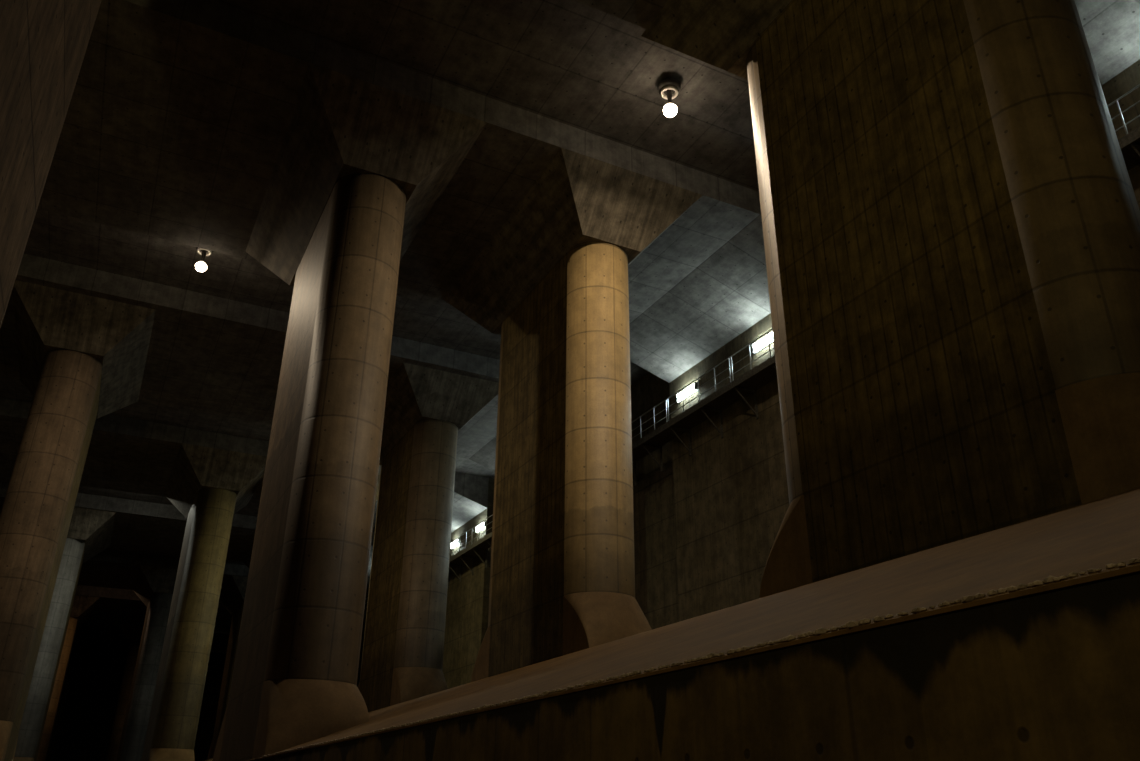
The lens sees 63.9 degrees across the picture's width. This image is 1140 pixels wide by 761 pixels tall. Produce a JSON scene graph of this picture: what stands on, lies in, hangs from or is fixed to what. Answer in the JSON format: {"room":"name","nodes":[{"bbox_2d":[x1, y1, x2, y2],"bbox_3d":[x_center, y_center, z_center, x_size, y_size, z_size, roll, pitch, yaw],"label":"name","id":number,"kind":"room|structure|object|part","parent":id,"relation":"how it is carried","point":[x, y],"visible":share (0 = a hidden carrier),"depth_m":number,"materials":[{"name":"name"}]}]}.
{"room":"underground storm cistern","nodes":[
{"label":"underground storm cistern","id":0,"kind":"room"},
{"bbox_2d":[46,666,221,760],"bbox_3d":[-67.275,48.778,125.456,41.020,20.800,0.500,12,-28,-24],"label":"wall","id":1,"kind":"structure","parent":0,"point":[87,704],"depth_m":127.03,"materials":[{"name":"concrete"}]},
{"bbox_2d":[0,0,758,589],"bbox_3d":[-31.578,10.188,65.957,39.020,0.600,157.000,12,-28,-24],"label":"ceiling","id":2,"kind":"structure","parent":0,"point":[573,63],"depth_m":25.75,"materials":[{"name":"concrete"}]},
{"bbox_2d":[68,654,224,678],"bbox_3d":[-65.509,39.356,126.161,37.420,1.900,10.400,12,-28,-24],"label":"ceiling beam","id":3,"kind":"structure","parent":2,"relation":"attached to","point":[76,660],"depth_m":124.91,"materials":[{"name":"concrete"}]},
{"bbox_2d":[71,636,226,663],"bbox_3d":[-58.589,33.637,113.771,37.420,1.900,10.400,12,-28,-24],"label":"ceiling beam","id":4,"kind":"structure","parent":2,"relation":"attached to","point":[81,645],"depth_m":113.77,"materials":[{"name":"concrete"}]},
{"bbox_2d":[75,615,230,647],"bbox_3d":[-51.669,27.918,101.382,37.420,1.900,10.400,12,-28,-24],"label":"ceiling beam","id":5,"kind":"structure","parent":2,"relation":"attached to","point":[106,627],"depth_m":100.36,"materials":[{"name":"concrete"}]},
{"bbox_2d":[75,585,232,626],"bbox_3d":[-44.749,22.199,88.993,37.420,1.900,10.400,12,-28,-24],"label":"ceiling beam","id":6,"kind":"structure","parent":2,"relation":"attached to","point":[113,602],"depth_m":87.89,"materials":[{"name":"concrete"}]},
{"bbox_2d":[78,550,248,589],"bbox_3d":[-37.829,16.479,76.603,37.420,1.900,10.400,12,-28,-24],"label":"ceiling beam","id":7,"kind":"structure","parent":2,"relation":"attached to","point":[108,568],"depth_m":74.35,"materials":[{"name":"concrete"}]},
{"bbox_2d":[0,482,374,587],"bbox_3d":[-30.909,10.760,64.214,37.420,1.900,10.400,12,-28,-24],"label":"ceiling beam","id":8,"kind":"structure","parent":2,"relation":"attached to","point":[138,525],"depth_m":63.12,"materials":[{"name":"concrete"}]},
{"bbox_2d":[195,247,213,271],"bbox_3d":[-12.852,-4.428,32.037,0.620,1.309,0.620,-1,-25,3],"label":"ceiling lamp","id":9,"kind":"object","parent":2,"relation":"hanging from","point":[200,266],"visible":0.54,"depth_m":31.88,"materials":[{"name":"glass"}]},
{"bbox_3d":[-12.856,-3.989,31.832,0.380,0.340,0.380,12,-28,-24],"label":"bulb","id":10,"kind":"part","parent":9,"relation":"part of","materials":[{"name":"white glass"}]},
{"bbox_2d":[201,250,206,261],"bbox_3d":[-12.853,-4.365,32.008,0.150,0.570,0.150,12,-28,-24],"label":"socket","id":11,"kind":"object","parent":9,"relation":"attached to","point":[203,252],"depth_m":31.98,"materials":[{"name":"black metal"}]},
{"bbox_2d":[0,397,488,532],"bbox_3d":[-23.989,5.041,51.825,37.420,1.900,10.400,12,-28,-24],"label":"ceiling beam","id":12,"kind":"structure","parent":2,"relation":"attached to","point":[124,454],"depth_m":49.84,"materials":[{"name":"concrete"}]},
{"bbox_2d":[0,254,499,471],"bbox_3d":[-17.070,-0.678,39.435,37.420,1.900,10.400,12,-28,-24],"label":"ceiling beam","id":13,"kind":"structure","parent":2,"relation":"attached to","point":[209,354],"depth_m":38.81,"materials":[{"name":"concrete"}]},
{"bbox_2d":[38,0,770,382],"bbox_3d":[-10.150,-6.397,27.046,37.420,1.900,10.400,12,-28,-24],"label":"ceiling beam","id":14,"kind":"structure","parent":2,"relation":"attached to","point":[179,113],"depth_m":27.23,"materials":[{"name":"concrete"}]},
{"bbox_2d":[658,79,680,117],"bbox_3d":[2.716,-7.708,24.896,0.620,1.161,0.620,-1,-25,2],"label":"ceiling lamp","id":15,"kind":"object","parent":2,"relation":"hanging from","point":[668,89],"visible":1,"depth_m":24.80,"materials":[{"name":"glass"}]},
{"bbox_2d":[667,89,671,102],"bbox_3d":[2.716,-7.700,24.892,0.150,0.553,0.150,12,-28,-24],"label":"socket","id":16,"kind":"object","parent":15,"relation":"attached to","point":[669,92],"depth_m":24.85,"materials":[{"name":"metal"}]},
{"bbox_3d":[2.713,-7.336,24.722,0.380,0.340,0.380,12,-28,-24],"label":"bulb","id":17,"kind":"part","parent":15,"relation":"part of","materials":[{"name":"white glass"}]},
{"bbox_2d":[576,0,1139,85],"bbox_3d":[-3.230,-12.116,14.656,37.420,1.900,10.400,12,-28,-24],"label":"ceiling beam","id":18,"kind":"structure","parent":2,"relation":"attached to","point":[1111,28],"depth_m":21.54,"materials":[{"name":"concrete"}]},
{"bbox_2d":[203,488,1139,760],"bbox_3d":[-21.823,27.174,63.565,16.855,2.554,157.000,12,-28,-24],"label":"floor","id":19,"kind":"structure","parent":0,"point":[1099,533],"depth_m":7.44,"materials":[{"name":"concrete"}]},
{"bbox_2d":[104,625,142,760],"bbox_3d":[-48.379,35.992,99.369,4.900,16.376,9.900,12,-28,-24],"label":"concrete pillar","id":20,"kind":"structure","parent":19,"relation":"on","point":[128,638],"depth_m":97.92,"materials":[{"name":"concrete"}]},
{"bbox_2d":[116,566,176,760],"bbox_3d":[-34.539,24.554,74.590,4.900,16.376,9.900,12,-28,-24],"label":"concrete pillar","id":21,"kind":"structure","parent":19,"relation":"on","point":[154,586],"depth_m":72.75,"materials":[{"name":"grey concrete"}]},
{"bbox_2d":[141,443,266,760],"bbox_3d":[-20.609,13.041,49.649,4.900,16.376,9.900,12,-28,-24],"label":"concrete pillar","id":22,"kind":"structure","parent":19,"relation":"on","point":[208,486],"depth_m":47.89,"materials":[{"name":"concrete"}]},
{"bbox_2d":[207,575,247,758],"bbox_3d":[-28.215,24.810,78.004,4.900,13.856,9.900,12,-28,-24],"label":"concrete pillar","id":23,"kind":"structure","parent":19,"relation":"on","point":[232,594],"depth_m":77.31,"materials":[{"name":"concrete"}]},
{"bbox_2d":[243,548,252,568],"bbox_3d":[-21.295,19.091,65.615,4.900,13.856,9.900,12,-28,-24],"label":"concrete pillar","id":24,"kind":"structure","parent":19,"relation":"on","point":[247,560],"depth_m":70.28,"materials":[{"name":"concrete"}]},
{"bbox_2d":[213,63,486,760],"bbox_3d":[-6.792,1.621,24.911,4.900,16.376,9.900,12,-28,-24],"label":"concrete pillar","id":25,"kind":"structure","parent":19,"relation":"on","point":[360,167],"depth_m":23.07,"materials":[{"name":"concrete"}]},
{"bbox_2d":[375,474,379,501],"bbox_3d":[-14.285,13.297,53.063,4.900,13.856,9.900,12,-28,-24],"label":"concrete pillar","id":26,"kind":"structure","parent":19,"relation":"on","point":[378,481],"depth_m":52.67,"materials":[{"name":"concrete"}]},
{"bbox_2d":[358,363,498,711],"bbox_3d":[-7.261,7.838,41.229,4.900,13.856,9.900,12,-28,-24],"label":"concrete pillar","id":27,"kind":"structure","parent":19,"relation":"on","point":[426,409],"depth_m":39.53,"materials":[{"name":"concrete"}]},
{"bbox_2d":[444,148,702,681],"bbox_3d":[-0.361,1.902,28.374,4.900,13.856,9.900,12,-28,-24],"label":"concrete pillar","id":28,"kind":"structure","parent":19,"relation":"on","point":[551,281],"depth_m":26.93,"materials":[{"name":"beige concrete"}]},
{"bbox_2d":[262,558,1139,756],"bbox_3d":[-1.688,3.795,10.147,0.105,0.062,19.232,12,-28,-24],"label":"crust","id":29,"kind":"object","parent":19,"relation":"on","point":[1050,579],"visible":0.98,"depth_m":4.86,"materials":[{"name":"brown concrete"}]},
{"bbox_2d":[641,0,1139,597],"bbox_3d":[6.117,-3.564,16.535,4.900,13.856,9.900,12,-28,-24],"label":"concrete pillar","id":30,"kind":"structure","parent":19,"relation":"on","point":[950,212],"depth_m":14.20,"materials":[{"name":"concrete"}]},
{"bbox_2d":[254,572,1139,760],"bbox_3d":[-29.233,27.779,59.146,0.250,2.396,157.000,12,-28,-24],"label":"wall","id":31,"kind":"structure","parent":0,"point":[1053,675],"depth_m":4.31,"materials":[{"name":"concrete"}]},
{"bbox_2d":[357,59,1139,688],"bbox_3d":[-14.149,21.018,70.692,1.800,15.950,157.000,12,-28,-24],"label":"wall","id":32,"kind":"structure","parent":0,"point":[707,525],"depth_m":34.73,"materials":[{"name":"concrete"}]},
{"bbox_2d":[450,538,460,548],"bbox_3d":[-7.346,10.451,58.499,0.156,0.380,1.440,12,-28,-24],"label":"strip light","id":33,"kind":"object","parent":32,"relation":"attached to","point":[459,539],"visible":0.8,"depth_m":58.43,"materials":[{"name":"glass"}]},
{"bbox_2d":[475,521,485,532],"bbox_3d":[-5.356,8.806,54.937,0.156,0.380,1.440,12,-28,-24],"label":"strip light","id":34,"kind":"object","parent":32,"relation":"attached to","point":[484,523],"visible":0.8,"depth_m":54.78,"materials":[{"name":"glass"}]},
{"bbox_2d":[676,381,697,402],"bbox_3d":[4.729,0.471,36.879,0.156,0.380,1.440,12,-28,-24],"label":"strip light","id":35,"kind":"object","parent":32,"relation":"attached to","point":[694,386],"visible":0.78,"depth_m":36.80,"materials":[{"name":"glass"}]},
{"bbox_2d":[364,84,1139,617],"bbox_3d":[0.175,5.234,43.498,1.020,2.272,73.800,12,-28,-24],"label":"catwalk","id":36,"kind":"object","parent":32,"relation":"attached to","point":[765,372],"visible":0.25,"depth_m":34.37,"materials":[{"name":"metal"}]},
{"bbox_3d":[3.862,1.248,36.196,0.044,1.120,0.184,12,-28,-24],"label":"railing post","id":37,"kind":"part","parent":36,"relation":"part of","materials":[{"name":"metal"}]},
{"bbox_3d":[5.780,-0.337,32.763,0.044,1.120,0.184,12,-28,-24],"label":"railing post","id":38,"kind":"part","parent":36,"relation":"part of","materials":[{"name":"metal"}]},
{"bbox_3d":[6.770,-1.155,30.989,0.041,1.120,0.041,2,-25,-4],"label":"railing post","id":39,"kind":"part","parent":36,"relation":"part of","materials":[{"name":"metal"}]},
{"bbox_3d":[12.523,-5.910,20.689,0.041,1.120,0.041,2,-25,-4],"label":"railing post","id":40,"kind":"part","parent":36,"relation":"part of","materials":[{"name":"metal"}]},
{"bbox_2d":[752,332,773,353],"bbox_3d":[7.014,-1.417,32.789,0.156,0.380,1.440,12,-28,-24],"label":"strip light","id":41,"kind":"object","parent":32,"relation":"attached to","point":[764,340],"visible":0.52,"depth_m":32.91,"materials":[{"name":"glass"}]},
{"bbox_3d":[-41.474,22.820,54.598,17.115,2.554,157.000,12,-28,-24],"label":"floor","id":42,"kind":"structure","parent":0,"visible":0},
{"bbox_2d":[0,0,100,327],"bbox_3d":[-6.610,-5.243,10.201,4.900,16.369,9.900,12,-28,-24],"label":"concrete pillar","id":43,"kind":"structure","parent":42,"relation":"on","point":[44,43],"depth_m":10.29,"materials":[{"name":"concrete"}]},
{"bbox_2d":[13,507,115,760],"bbox_3d":[-34.130,17.369,59.241,4.900,16.325,9.900,12,-28,-24],"label":"concrete pillar","id":44,"kind":"structure","parent":42,"relation":"on","point":[90,531],"depth_m":57.73,"materials":[{"name":"grey concrete"}]},
{"bbox_2d":[36,595,99,760],"bbox_3d":[-47.969,28.807,84.020,4.900,16.325,9.900,12,-28,-24],"label":"concrete pillar","id":45,"kind":"structure","parent":42,"relation":"on","point":[84,608],"depth_m":83.27,"materials":[{"name":"grey concrete"}]},
{"bbox_2d":[0,280,155,760],"bbox_3d":[-20.426,6.043,34.705,4.900,16.325,9.900,12,-28,-24],"label":"concrete pillar","id":46,"kind":"structure","parent":42,"relation":"on","point":[82,358],"depth_m":33.64,"materials":[{"name":"concrete"}]}
]}

